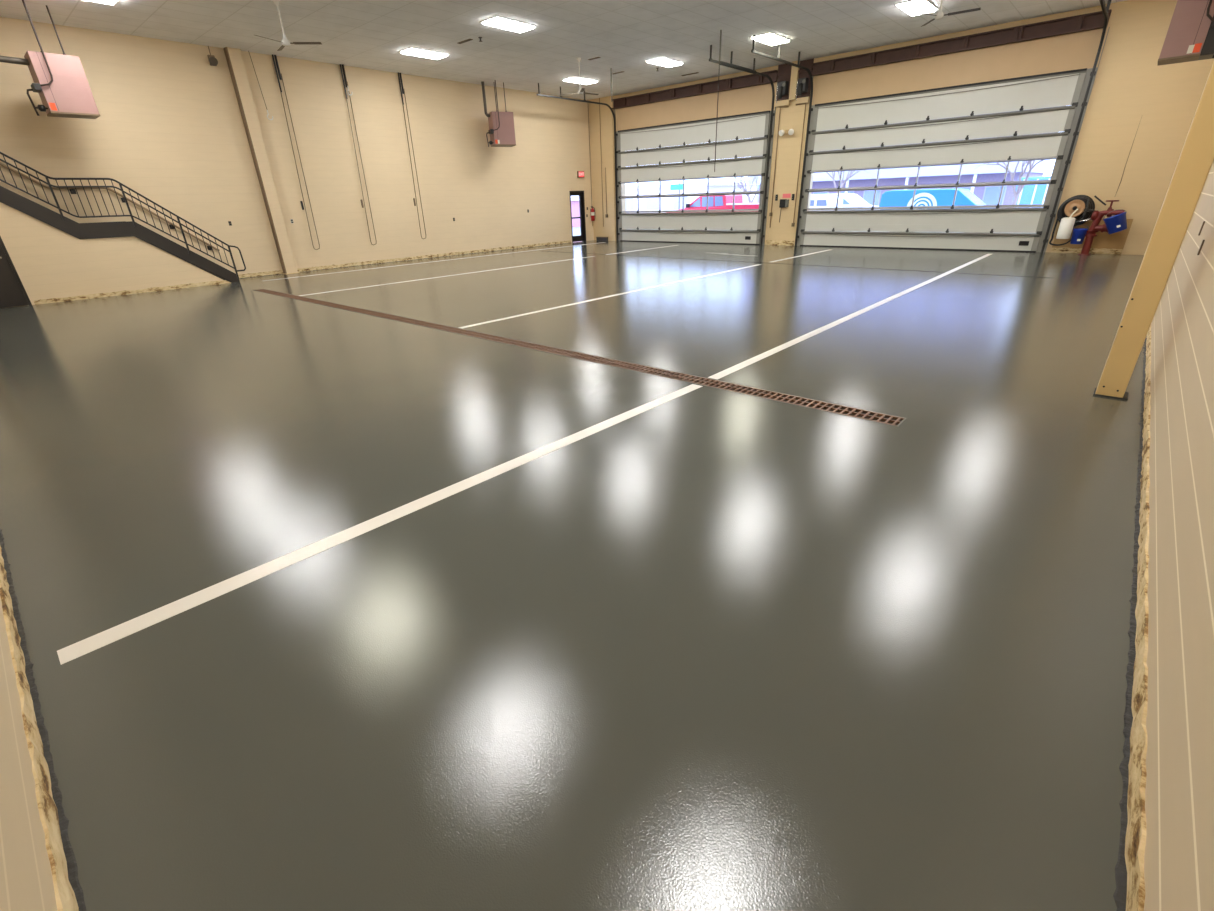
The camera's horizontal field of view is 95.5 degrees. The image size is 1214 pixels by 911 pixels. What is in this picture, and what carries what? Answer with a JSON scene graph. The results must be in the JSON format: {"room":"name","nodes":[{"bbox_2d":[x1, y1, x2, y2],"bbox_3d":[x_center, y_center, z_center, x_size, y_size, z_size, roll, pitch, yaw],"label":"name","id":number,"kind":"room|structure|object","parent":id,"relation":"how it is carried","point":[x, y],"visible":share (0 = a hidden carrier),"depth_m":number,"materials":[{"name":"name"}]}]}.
{"room":"vehicle garage","nodes":[
{"label":"vehicle garage","id":0,"kind":"room"},
{"bbox_2d":[0,597,57,910],"bbox_3d":[-7.325,-3.177,4.862,19.455,5.620,0.300,19,32,38],"label":"wall","id":1,"kind":"structure","parent":0,"point":[26,878],"depth_m":1.53,"materials":[{"name":"beige paint"}]},
{"bbox_2d":[0,546,78,910],"bbox_3d":[-2.270,0.946,2.158,6.455,0.110,0.019,19,32,38],"label":"baseboard","id":2,"kind":"structure","parent":1,"relation":"attached to","point":[65,897],"depth_m":1.86,"materials":[{"name":"beige wood"}]},
{"bbox_2d":[0,527,85,910],"bbox_3d":[-2.259,0.986,2.188,6.455,0.010,0.030,19,32,38],"label":"trim","id":3,"kind":"structure","parent":1,"relation":"attached to","point":[72,867],"depth_m":2.00,"materials":[{"name":"beige wood"}]},
{"bbox_2d":[0,202,222,304],"bbox_3d":[-12.081,-5.329,12.616,0.150,3.280,5.185,19,32,38],"label":"wall","id":4,"kind":"structure","parent":0,"point":[49,262],"depth_m":12.77,"materials":[{"name":"beige paint"}]},
{"bbox_2d":[0,236,31,307],"bbox_3d":[-13.244,-4.152,11.619,0.195,2.060,0.950,19,32,38],"label":"door","id":5,"kind":"structure","parent":4,"relation":"in","point":[13,293],"depth_m":12.03,"materials":[{"name":"brown paint"}]},
{"bbox_2d":[34,280,230,304],"bbox_3d":[-11.498,-4.102,13.709,0.019,0.100,4.030,19,32,38],"label":"baseboard","id":6,"kind":"structure","parent":4,"relation":"attached to","point":[98,295],"depth_m":13.47,"materials":[{"name":"beige wood"}]},
{"bbox_2d":[0,17,593,274],"bbox_3d":[-7.694,-9.273,17.994,0.300,5.620,21.485,19,32,38],"label":"wall","id":7,"kind":"structure","parent":0,"point":[169,128],"depth_m":16.20,"materials":[{"name":"beige paint"}]},
{"bbox_2d":[0,162,219,250],"bbox_3d":[-12.633,-6.369,12.837,0.111,3.479,5.400,19,32,38],"label":"wall handrail","id":8,"kind":"object","parent":7,"relation":"attached to","point":[72,190],"visible":0.81,"depth_m":13.59,"materials":[{"name":"black metal"}]},
{"bbox_2d":[207,46,217,65],"bbox_3d":[-10.146,-10.244,14.130,0.252,0.448,0.203,19,32,38],"label":"speaker","id":9,"kind":"object","parent":7,"relation":"attached to","point":[213,61],"depth_m":14.15},
{"bbox_2d":[239,243,564,278],"bbox_3d":[-6.188,-7.336,20.372,0.033,0.010,13.800,19,32,38],"label":"trim","id":10,"kind":"structure","parent":7,"relation":"attached to","point":[563,243],"depth_m":19.22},
{"bbox_2d":[238,240,570,277],"bbox_3d":[-6.201,-7.388,20.359,0.019,0.115,13.800,19,32,38],"label":"baseboard","id":11,"kind":"structure","parent":7,"relation":"attached to","point":[567,241],"depth_m":19.20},
{"bbox_2d":[569,191,585,242],"bbox_3d":[-1.380,-10.812,24.984,0.210,2.120,0.920,19,32,38],"label":"door","id":12,"kind":"structure","parent":7,"relation":"in","point":[582,237],"depth_m":25.11,"materials":[{"name":"black paint"}]},
{"bbox_2d":[577,171,583,177],"bbox_3d":[-1.151,-12.417,24.360,0.082,0.260,0.380,19,32,38],"label":"exit sign","id":13,"kind":"object","parent":7,"relation":"attached to","point":[580,174],"visible":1,"depth_m":24.30,"materials":[{"name":"red plastic"}]},
{"bbox_2d":[588,109,592,225],"bbox_3d":[-0.741,-12.955,24.655,0.026,5.000,0.026,19,32,38],"label":"conduit","id":14,"kind":"object","parent":7,"relation":"attached to","point":[588,109],"visible":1,"depth_m":24.60,"materials":[{"name":"beige metal"}]},
{"bbox_2d":[0,0,1126,99],"bbox_3d":[-0.396,-9.358,10.731,20.055,0.200,21.485,19,32,38],"label":"ceiling","id":15,"kind":"structure","parent":0,"point":[368,34],"depth_m":13.75,"materials":[{"name":"paint"}]},
{"bbox_2d":[0,0,99,118],"bbox_3d":[-11.934,-7.756,10.709,0.686,1.961,2.589,19,32,38],"label":"heater","id":16,"kind":"object","parent":15,"relation":"hanging from","point":[61,83],"visible":1,"depth_m":11.28,"materials":[{"name":"metal"}]},
{"bbox_2d":[87,0,118,4],"bbox_3d":[-10.054,-8.776,10.490,0.630,0.045,1.240,19,32,38],"label":"ceiling light","id":17,"kind":"object","parent":15,"relation":"attached to","point":[112,2],"visible":1,"depth_m":10.84,"materials":[{"name":"white paint"}]},
{"bbox_2d":[248,51,272,119],"bbox_3d":[-9.441,-10.082,15.073,0.028,1.583,0.222,19,32,38],"label":"conduit","id":18,"kind":"object","parent":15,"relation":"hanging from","point":[248,51],"visible":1,"depth_m":15.12,"materials":[{"name":"beige metal"}]},
{"bbox_2d":[255,0,321,50],"bbox_3d":[-6.817,-8.904,11.382,1.189,0.770,1.246,19,32,38],"label":"ceiling fan","id":19,"kind":"object","parent":15,"relation":"hanging from","point":[285,42],"visible":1,"depth_m":11.43,"materials":[{"name":"white paint"}]},
{"bbox_2d":[272,54,319,249],"bbox_3d":[-9.119,-8.699,16.167,0.301,5.031,0.080,-23,32,-38],"label":"chain","id":20,"kind":"object","parent":15,"relation":"hanging from","point":[273,56],"visible":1,"depth_m":15.91,"materials":[{"name":"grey metal"}]},
{"bbox_2d":[340,64,376,244],"bbox_3d":[-7.873,-9.328,17.426,0.301,5.031,0.080,-23,32,-38],"label":"chain","id":21,"kind":"object","parent":15,"relation":"hanging from","point":[342,67],"visible":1,"depth_m":17.21,"materials":[{"name":"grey metal"}]},
{"bbox_2d":[398,72,425,238],"bbox_3d":[-6.621,-9.987,18.680,0.281,4.971,0.080,-23,32,-38],"label":"chain","id":22,"kind":"object","parent":15,"relation":"hanging from","point":[400,76],"visible":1,"depth_m":18.45,"materials":[{"name":"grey metal"}]},
{"bbox_2d":[399,47,449,58],"bbox_3d":[-5.116,-11.269,15.480,0.630,0.045,1.240,19,32,38],"label":"ceiling light","id":23,"kind":"object","parent":15,"relation":"attached to","point":[409,51],"visible":1,"depth_m":15.36,"materials":[{"name":"white paint"}]},
{"bbox_2d":[458,39,472,43],"bbox_3d":[-3.727,-10.862,14.473,0.560,0.020,0.100,19,32,38],"label":"ceiling slot","id":24,"kind":"object","parent":15,"relation":"attached to","point":[467,40],"visible":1,"depth_m":14.46,"materials":[{"name":"black metal"}]},
{"bbox_2d":[481,80,515,146],"bbox_3d":[-3.950,-12.280,19.912,1.022,2.021,0.686,-12,27,-21],"label":"heater","id":25,"kind":"object","parent":15,"relation":"hanging from","point":[501,130],"visible":1,"depth_m":19.89,"materials":[{"name":"metal"}]},
{"bbox_2d":[480,16,536,32],"bbox_3d":[-2.348,-10.313,13.219,0.630,0.045,1.240,19,32,38],"label":"ceiling light","id":26,"kind":"object","parent":15,"relation":"attached to","point":[500,22],"visible":1,"depth_m":13.11,"materials":[{"name":"white paint"}]},
{"bbox_2d":[560,58,597,94],"bbox_3d":[-0.782,-11.595,16.907,1.253,0.930,1.174,19,32,38],"label":"ceiling fan","id":27,"kind":"object","parent":15,"relation":"hanging from","point":[580,92],"visible":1,"depth_m":16.90,"materials":[{"name":"white paint"}]},
{"bbox_2d":[562,77,598,84],"bbox_3d":[-0.940,-13.377,19.701,0.630,0.045,1.240,19,32,38],"label":"ceiling light","id":28,"kind":"object","parent":15,"relation":"attached to","point":[572,79],"visible":0.99,"depth_m":19.57,"materials":[{"name":"white paint"}]},
{"bbox_2d":[610,68,611,101],"bbox_3d":[0.147,-12.229,18.213,0.037,0.940,0.037,-13,27,-23],"label":"hanging rod","id":29,"kind":"object","parent":15,"relation":"hanging from","point":[610,68],"visible":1,"depth_m":18.18,"materials":[{"name":"metal"}]},
{"bbox_2d":[646,57,683,66],"bbox_3d":[1.828,-12.421,17.439,0.630,0.045,1.240,19,32,38],"label":"ceiling light","id":30,"kind":"object","parent":15,"relation":"attached to","point":[661,61],"visible":1,"depth_m":17.31,"materials":[{"name":"white paint"}]},
{"bbox_2d":[714,30,721,171],"bbox_3d":[3.001,-9.529,14.961,0.037,3.270,0.037,-13,27,-23],"label":"pull cord","id":31,"kind":"object","parent":15,"relation":"hanging from","point":[720,30],"visible":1,"depth_m":14.78,"materials":[{"name":"fabric"}]},
{"bbox_2d":[749,32,790,45],"bbox_3d":[4.521,-11.491,15.239,0.630,0.045,1.240,19,32,38],"label":"ceiling light","id":32,"kind":"object","parent":15,"relation":"attached to","point":[770,38],"visible":1,"depth_m":15.12,"materials":[{"name":"white paint"}]},
{"bbox_2d":[894,0,938,15],"bbox_3d":[7.289,-10.535,12.978,0.630,0.045,1.240,19,32,38],"label":"ceiling light","id":33,"kind":"object","parent":15,"relation":"attached to","point":[921,6],"visible":1,"depth_m":12.87,"materials":[{"name":"white paint"}]},
{"bbox_2d":[913,0,980,26],"bbox_3d":[6.696,-9.077,10.795,1.174,0.810,1.253,19,32,38],"label":"ceiling fan","id":34,"kind":"object","parent":15,"relation":"hanging from","point":[939,15],"visible":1,"depth_m":10.96,"materials":[{"name":"white paint"}]},
{"bbox_2d":[1158,0,1213,65],"bbox_3d":[10.300,-7.916,9.421,0.774,1.981,0.686,19,32,38],"label":"heater","id":35,"kind":"object","parent":15,"relation":"hanging from","point":[1190,34],"visible":1,"depth_m":9.53,"materials":[{"name":"metal"}]},
{"bbox_2d":[0,240,1143,910],"bbox_3d":[-0.212,-4.040,13.205,20.055,0.302,21.485,19,32,38],"label":"floor","id":36,"kind":"structure","parent":0,"point":[321,607],"depth_m":2.82,"materials":[{"name":"grey paint"}]},
{"bbox_2d":[0,152,245,282],"bbox_3d":[-12.215,-6.005,12.763,1.012,4.391,5.681,19,32,38],"label":"staircase","id":37,"kind":"structure","parent":36,"relation":"on","point":[14,200],"depth_m":12.92,"materials":[{"name":"black metal"}]},
{"bbox_2d":[223,47,299,273],"bbox_3d":[-9.695,-8.095,15.610,0.230,5.620,0.400,19,32,38],"label":"steel column","id":38,"kind":"structure","parent":36,"relation":"on","point":[236,65],"depth_m":15.41,"materials":[{"name":"beige paint"}]},
{"bbox_2d":[254,289,905,426],"bbox_3d":[-3.065,-2.099,9.089,14.720,0.173,0.240,19,32,38],"label":"drain","id":39,"kind":"object","parent":36,"relation":"in","point":[858,413],"visible":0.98,"depth_m":6.12,"materials":[{"name":"metal"}]},
{"bbox_2d":[596,237,607,240],"bbox_3d":[-0.224,-10.059,25.596,0.660,0.165,0.148,19,32,38],"label":"block","id":40,"kind":"object","parent":36,"relation":"on","point":[597,238],"visible":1,"depth_m":25.52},
{"bbox_2d":[1078,200,1124,254],"bbox_3d":[12.853,-5.900,14.317,0.310,1.316,0.663,-20,31,-34],"label":"standpipe","id":41,"kind":"object","parent":36,"relation":"on","point":[1096,217],"visible":0.91,"depth_m":14.31,"materials":[{"name":"red metal"}]},
{"bbox_2d":[1070,225,1088,243],"bbox_3d":[12.506,-5.858,14.616,0.327,0.469,0.317,19,32,38],"label":"pail","id":42,"kind":"object","parent":41,"relation":"hanging from","point":[1078,235],"visible":1,"depth_m":14.55,"materials":[{"name":"plastic"}]},
{"bbox_2d":[1103,209,1126,233],"bbox_3d":[12.813,-5.886,13.895,0.522,0.580,0.432,19,32,38],"label":"pail","id":43,"kind":"object","parent":41,"relation":"hanging from","point":[1116,223],"visible":1,"depth_m":13.77,"materials":[{"name":"plastic"}]},
{"bbox_2d":[1093,62,1213,399],"bbox_3d":[4.481,-3.101,3.818,0.235,5.620,0.230,19,32,38],"label":"steel column","id":44,"kind":"structure","parent":36,"relation":"on","point":[1196,158],"depth_m":4.41,"materials":[{"name":"beige paint"}]},
{"bbox_2d":[589,0,1213,254],"bbox_3d":[6.670,-10.242,19.007,19.455,5.620,0.440,19,32,38],"label":"wall","id":45,"kind":"structure","parent":0,"point":[1139,114],"depth_m":13.96,"materials":[{"name":"beige paint"}]},
{"bbox_2d":[537,83,619,240],"bbox_3d":[-1.005,-11.605,22.510,0.115,5.620,4.392,19,32,38],"label":"door track","id":46,"kind":"object","parent":45,"relation":"attached to","point":[538,94],"visible":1,"depth_m":23.23,"materials":[{"name":"metal"}]},
{"bbox_2d":[590,207,594,220],"bbox_3d":[-0.662,-11.140,25.392,0.213,0.625,0.173,3,25,10],"label":"fire extinguisher","id":47,"kind":"object","parent":45,"relation":"attached to","point":[592,210],"visible":1,"depth_m":25.37,"materials":[{"name":"red metal"}]},
{"bbox_2d":[599,98,603,226],"bbox_3d":[-0.244,-12.802,24.314,0.026,5.020,0.026,19,32,38],"label":"conduit","id":48,"kind":"object","parent":45,"relation":"attached to","point":[599,98],"visible":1,"depth_m":24.26,"materials":[{"name":"metal"}]},
{"bbox_2d":[605,168,607,217],"bbox_3d":[-0.043,-11.726,24.639,0.090,2.018,0.080,19,32,38],"label":"conduit","id":49,"kind":"object","parent":45,"relation":"attached to","point":[606,214],"visible":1,"depth_m":24.82,"materials":[{"name":"grey metal"}]},
{"bbox_2d":[616,131,619,240],"bbox_3d":[0.517,-11.742,24.221,0.220,4.330,0.006,19,32,38],"label":"trim","id":50,"kind":"structure","parent":45,"relation":"attached to","point":[616,131],"depth_m":24.18,"materials":[{"name":"black metal"}]},
{"bbox_2d":[617,111,769,244],"bbox_3d":[3.107,-10.815,22.028,6.905,4.335,0.128,19,32,38],"label":"door","id":51,"kind":"structure","parent":45,"relation":"in","point":[722,226],"depth_m":21.66,"materials":[{"name":"metal"}]},
{"bbox_2d":[612,70,777,108],"bbox_3d":[2.956,-13.665,20.725,7.270,0.330,0.170,19,32,38],"label":"trim","id":52,"kind":"structure","parent":45,"relation":"attached to","point":[750,80],"depth_m":20.39,"materials":[{"name":"red metal"}]},
{"bbox_2d":[616,82,775,130],"bbox_3d":[3.070,-13.168,20.992,7.110,0.804,0.014,19,32,38],"label":"trim","id":53,"kind":"structure","parent":45,"relation":"attached to","point":[758,98],"depth_m":20.69,"materials":[{"name":"beige paint"}]},
{"bbox_2d":[709,45,777,244],"bbox_3d":[4.405,-9.793,18.211,0.119,5.620,4.192,19,32,38],"label":"door track","id":54,"kind":"object","parent":45,"relation":"attached to","point":[722,63],"visible":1,"depth_m":18.97,"materials":[{"name":"metal"}]},
{"bbox_2d":[760,110,774,244],"bbox_3d":[5.776,-9.926,19.924,0.220,4.330,0.006,19,32,38],"label":"trim","id":55,"kind":"structure","parent":45,"relation":"attached to","point":[773,110],"depth_m":19.88,"materials":[{"name":"black metal"}]},
{"bbox_2d":[769,106,788,226],"bbox_3d":[6.045,-10.105,19.499,0.330,3.796,0.080,19,32,38],"label":"conduit","id":56,"kind":"object","parent":45,"relation":"attached to","point":[770,214],"visible":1,"depth_m":19.54,"materials":[{"name":"beige metal"}]},
{"bbox_2d":[766,240,793,245],"bbox_3d":[6.376,-7.853,20.357,1.100,0.170,0.019,19,32,38],"label":"baseboard","id":57,"kind":"object","parent":45,"relation":"attached to","point":[768,242],"visible":1,"depth_m":20.37,"materials":[{"name":"beige wood"}]},
{"bbox_2d":[751,35,812,245],"bbox_3d":[5.398,-9.450,17.400,0.115,5.620,4.192,19,32,38],"label":"door track","id":58,"kind":"object","parent":45,"relation":"attached to","point":[753,44],"visible":1,"depth_m":18.07,"materials":[{"name":"metal"}]},
{"bbox_2d":[776,81,788,102],"bbox_3d":[5.835,-12.159,18.472,0.330,0.601,0.320,19,32,38],"label":"operator","id":59,"kind":"object","parent":45,"relation":"attached to","point":[782,88],"visible":1,"depth_m":18.36,"materials":[{"name":"metal"}]},
{"bbox_2d":[779,199,788,221],"bbox_3d":[6.346,-8.797,19.839,0.300,0.761,0.119,19,32,38],"label":"control box","id":60,"kind":"object","parent":45,"relation":"attached to","point":[784,203],"visible":1,"depth_m":19.70,"materials":[{"name":"black metal"}]},
{"bbox_2d":[779,129,793,135],"bbox_3d":[6.141,-11.038,18.853,0.550,0.196,0.213,19,32,38],"label":"emergency light","id":61,"kind":"object","parent":45,"relation":"attached to","point":[790,131],"visible":1,"depth_m":18.85,"materials":[{"name":"white plastic"}]},
{"bbox_2d":[782,193,790,197],"bbox_3d":[6.397,-9.249,19.645,0.300,0.140,0.007,19,32,38],"label":"notice","id":62,"kind":"object","parent":45,"relation":"attached to","point":[784,195],"visible":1,"depth_m":19.64,"materials":[{"name":"red plastic"}]},
{"bbox_2d":[774,97,809,106],"bbox_3d":[6.188,-11.848,18.487,1.200,0.160,0.100,19,32,38],"label":"trim","id":63,"kind":"structure","parent":45,"relation":"attached to","point":[803,99],"depth_m":18.50,"materials":[{"name":"beige wood"}]},
{"bbox_2d":[776,58,813,100],"bbox_3d":[6.176,-12.395,18.241,1.200,1.040,0.080,19,32,38],"label":"trim","id":64,"kind":"structure","parent":45,"relation":"attached to","point":[784,70],"depth_m":18.22,"materials":[{"name":"brown wood"}]},
{"bbox_2d":[791,104,805,226],"bbox_3d":[6.506,-9.974,19.113,0.380,3.776,0.086,19,32,38],"label":"conduit","id":65,"kind":"object","parent":45,"relation":"attached to","point":[793,223],"visible":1,"depth_m":19.00,"materials":[{"name":"metal"}]},
{"bbox_2d":[796,78,808,100],"bbox_3d":[6.351,-11.981,18.050,0.330,0.601,0.320,19,32,38],"label":"operator","id":66,"kind":"object","parent":45,"relation":"attached to","point":[802,83],"visible":1,"depth_m":17.94,"materials":[{"name":"metal"}]},
{"bbox_2d":[797,105,814,245],"bbox_3d":[6.854,-9.554,19.044,0.220,4.330,0.006,19,32,38],"label":"trim","id":67,"kind":"structure","parent":45,"relation":"attached to","point":[812,106],"depth_m":19.01,"materials":[{"name":"black metal"}]},
{"bbox_2d":[800,68,1086,251],"bbox_3d":[9.477,-8.615,16.824,6.975,4.335,0.128,19,32,38],"label":"door","id":68,"kind":"structure","parent":45,"relation":"in","point":[1011,228],"depth_m":16.34,"materials":[{"name":"metal"}]},
{"bbox_2d":[812,28,1102,104],"bbox_3d":[9.444,-10.967,15.785,7.210,0.804,0.014,19,32,38],"label":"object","id":69,"kind":"structure","parent":45,"relation":"attached to","point":[1073,51],"depth_m":15.34,"materials":[{"name":"beige paint"}]},
{"bbox_2d":[811,9,1111,75],"bbox_3d":[9.338,-11.461,15.511,7.330,0.330,0.170,19,32,38],"label":"steel beam","id":70,"kind":"structure","parent":45,"relation":"attached to","point":[1095,20],"depth_m":15.07,"materials":[{"name":"red metal"}]},
{"bbox_2d":[1036,67,1097,251],"bbox_3d":[12.188,-7.712,14.687,0.220,4.330,0.006,19,32,38],"label":"trim","id":71,"kind":"structure","parent":45,"relation":"attached to","point":[1087,77],"depth_m":14.61,"materials":[{"name":"grey metal"}]},
{"bbox_2d":[1041,0,1110,252],"bbox_3d":[10.817,-7.579,12.973,0.119,5.620,4.192,19,32,38],"label":"door track","id":72,"kind":"object","parent":45,"relation":"attached to","point":[1105,9],"visible":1,"depth_m":14.10,"materials":[{"name":"metal"}]},
{"bbox_2d":[1049,195,1106,245],"bbox_3d":[12.583,-6.264,14.718,1.015,1.255,0.410,19,32,38],"label":"hose reel","id":73,"kind":"object","parent":45,"relation":"attached to","point":[1085,205],"visible":0.86,"depth_m":14.62,"materials":[{"name":"black rubber"}]},
{"bbox_2d":[1056,209,1077,238],"bbox_3d":[12.199,-6.142,14.628,0.302,0.733,0.302,19,32,38],"label":"canister","id":74,"kind":"object","parent":73,"relation":"hanging from","point":[1066,225],"visible":1,"depth_m":14.58,"materials":[{"name":"plastic"}]},
{"bbox_2d":[1051,248,1122,253],"bbox_3d":[12.983,-5.558,14.967,1.500,0.140,0.019,19,32,38],"label":"baseboard","id":75,"kind":"structure","parent":45,"relation":"attached to","point":[1053,250],"depth_m":14.89,"materials":[{"name":"beige wood"}]},
{"bbox_2d":[1052,219,1132,248],"bbox_3d":[12.978,-5.931,14.796,1.508,0.760,0.004,19,32,38],"label":"trim","id":76,"kind":"structure","parent":45,"relation":"attached to","point":[1117,240],"depth_m":14.67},
{"bbox_2d":[1144,160,1213,910],"bbox_3d":[7.085,-4.169,5.921,0.300,5.620,21.485,19,32,38],"label":"wall","id":77,"kind":"structure","parent":0,"point":[1179,791],"depth_m":1.99,"materials":[{"name":"beige paint"}]},
{"bbox_2d":[1113,336,1146,910],"bbox_3d":[3.397,0.168,3.526,0.036,0.010,9.885,19,32,38],"label":"trim","id":78,"kind":"structure","parent":77,"relation":"attached to","point":[1120,894],"depth_m":2.02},
{"bbox_2d":[1125,325,1150,910],"bbox_3d":[7.032,-1.704,7.160,0.019,0.110,20.825,19,32,38],"label":"baseboard","id":79,"kind":"structure","parent":77,"relation":"attached to","point":[1135,840],"depth_m":1.94,"materials":[{"name":"beige wood"}]},
{"bbox_2d":[1197,240,1204,254],"bbox_3d":[4.985,-1.747,4.630,0.011,0.120,0.044,19,32,38],"label":"clip","id":80,"kind":"object","parent":77,"relation":"attached to","point":[1202,243],"visible":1,"depth_m":4.62,"materials":[{"name":"grey metal"}]},
{"bbox_2d":[1198,221,1204,235],"bbox_3d":[5.439,-2.078,5.046,0.011,0.120,0.044,19,32,38],"label":"clip","id":81,"kind":"object","parent":77,"relation":"attached to","point":[1203,223],"visible":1,"depth_m":5.03,"materials":[{"name":"grey metal"}]},
{"label":"outside","id":82,"kind":"structure","parent":0,"visible":0},
{"bbox_2d":[572,227,963,235],"bbox_3d":[25.292,-20.505,46.836,150.000,0.290,130.000,19,32,38],"label":"ground","id":83,"kind":"structure","parent":82,"point":[576,230],"depth_m":33.86,"materials":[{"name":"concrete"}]},
{"bbox_2d":[571,198,579,226],"bbox_3d":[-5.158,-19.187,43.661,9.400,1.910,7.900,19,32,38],"label":"brick building","id":84,"kind":"structure","parent":83,"relation":"on","point":[575,209],"depth_m":40.38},
{"bbox_2d":[571,182,759,212],"bbox_3d":[5.229,-28.867,62.511,21.100,2.910,10.400,19,32,38],"label":"sky","id":85,"kind":"structure","parent":83,"relation":"on","point":[667,203],"depth_m":56.07,"materials":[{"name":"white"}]},
{"bbox_2d":[670,182,682,209],"bbox_3d":[4.737,-17.086,37.518,1.000,2.660,0.100,19,32,38],"label":"street sign","id":86,"kind":"object","parent":83,"relation":"on","point":[679,186],"visible":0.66,"depth_m":37.08,"materials":[{"name":"metal"}]},
{"bbox_2d":[666,195,758,212],"bbox_3d":[5.697,-12.141,27.776,5.797,1.850,2.010,19,32,38],"label":"pickup truck","id":87,"kind":"object","parent":83,"relation":"on","point":[718,202],"visible":0.12,"depth_m":26.94,"materials":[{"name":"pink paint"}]},
{"bbox_2d":[736,176,759,202],"bbox_3d":[10.714,-18.757,39.583,3.496,3.586,2.127,8,27,20],"label":"bare tree","id":88,"kind":"object","parent":83,"relation":"on","point":[741,178],"visible":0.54,"depth_m":39.75,"materials":[{"name":"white plant"}]},
{"bbox_2d":[747,176,759,201],"bbox_3d":[19.975,-32.035,64.251,5.600,6.260,6.600,19,32,38],"label":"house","id":89,"kind":"structure","parent":83,"relation":"on","point":[748,178],"depth_m":63.47,"materials":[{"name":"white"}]},
{"bbox_2d":[809,196,842,210],"bbox_3d":[10.669,-13.086,29.781,3.400,1.560,1.800,19,32,38],"label":"parked car","id":90,"kind":"object","parent":83,"relation":"on","point":[816,202],"visible":0.08,"depth_m":28.35,"materials":[{"name":"white paint"}]},
{"bbox_2d":[811,193,879,209],"bbox_3d":[12.997,-13.744,30.881,4.600,1.680,1.800,19,32,38],"label":"parked car","id":91,"kind":"object","parent":83,"relation":"on","point":[849,199],"visible":0.02,"depth_m":29.84,"materials":[{"name":"white paint"}]},
{"bbox_2d":[826,147,867,193],"bbox_3d":[15.573,-18.386,36.715,4.216,5.024,3.238,19,32,38],"label":"bare tree","id":92,"kind":"object","parent":83,"relation":"on","point":[851,172],"visible":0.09,"depth_m":36.84,"materials":[{"name":"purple plant"}]},
{"bbox_2d":[749,106,1059,205],"bbox_3d":[22.057,-23.094,42.027,18.300,8.660,11.400,19,32,38],"label":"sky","id":93,"kind":"structure","parent":83,"relation":"on","point":[945,174],"depth_m":37.10,"materials":[{"name":"brick"}]},
{"bbox_2d":[879,189,985,232],"bbox_3d":[13.727,-9.920,22.509,4.600,1.760,1.808,19,32,38],"label":"van","id":94,"kind":"object","parent":83,"relation":"on","point":[923,197],"visible":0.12,"depth_m":22.00,"materials":[{"name":"blue paint"}]},
{"bbox_2d":[975,134,1042,204],"bbox_3d":[18.555,-12.720,25.201,2.282,4.269,3.434,-6,25,-8],"label":"bare tree","id":95,"kind":"object","parent":83,"relation":"on","point":[1020,187],"visible":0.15,"depth_m":25.45,"materials":[{"name":"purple plant"}]},
{"bbox_2d":[1013,176,1050,207],"bbox_3d":[24.103,-14.422,30.870,1.880,2.100,3.040,19,32,38],"label":"container","id":96,"kind":"object","parent":83,"relation":"on","point":[1030,194],"visible":0.28,"depth_m":29.82,"materials":[{"name":"metal"}]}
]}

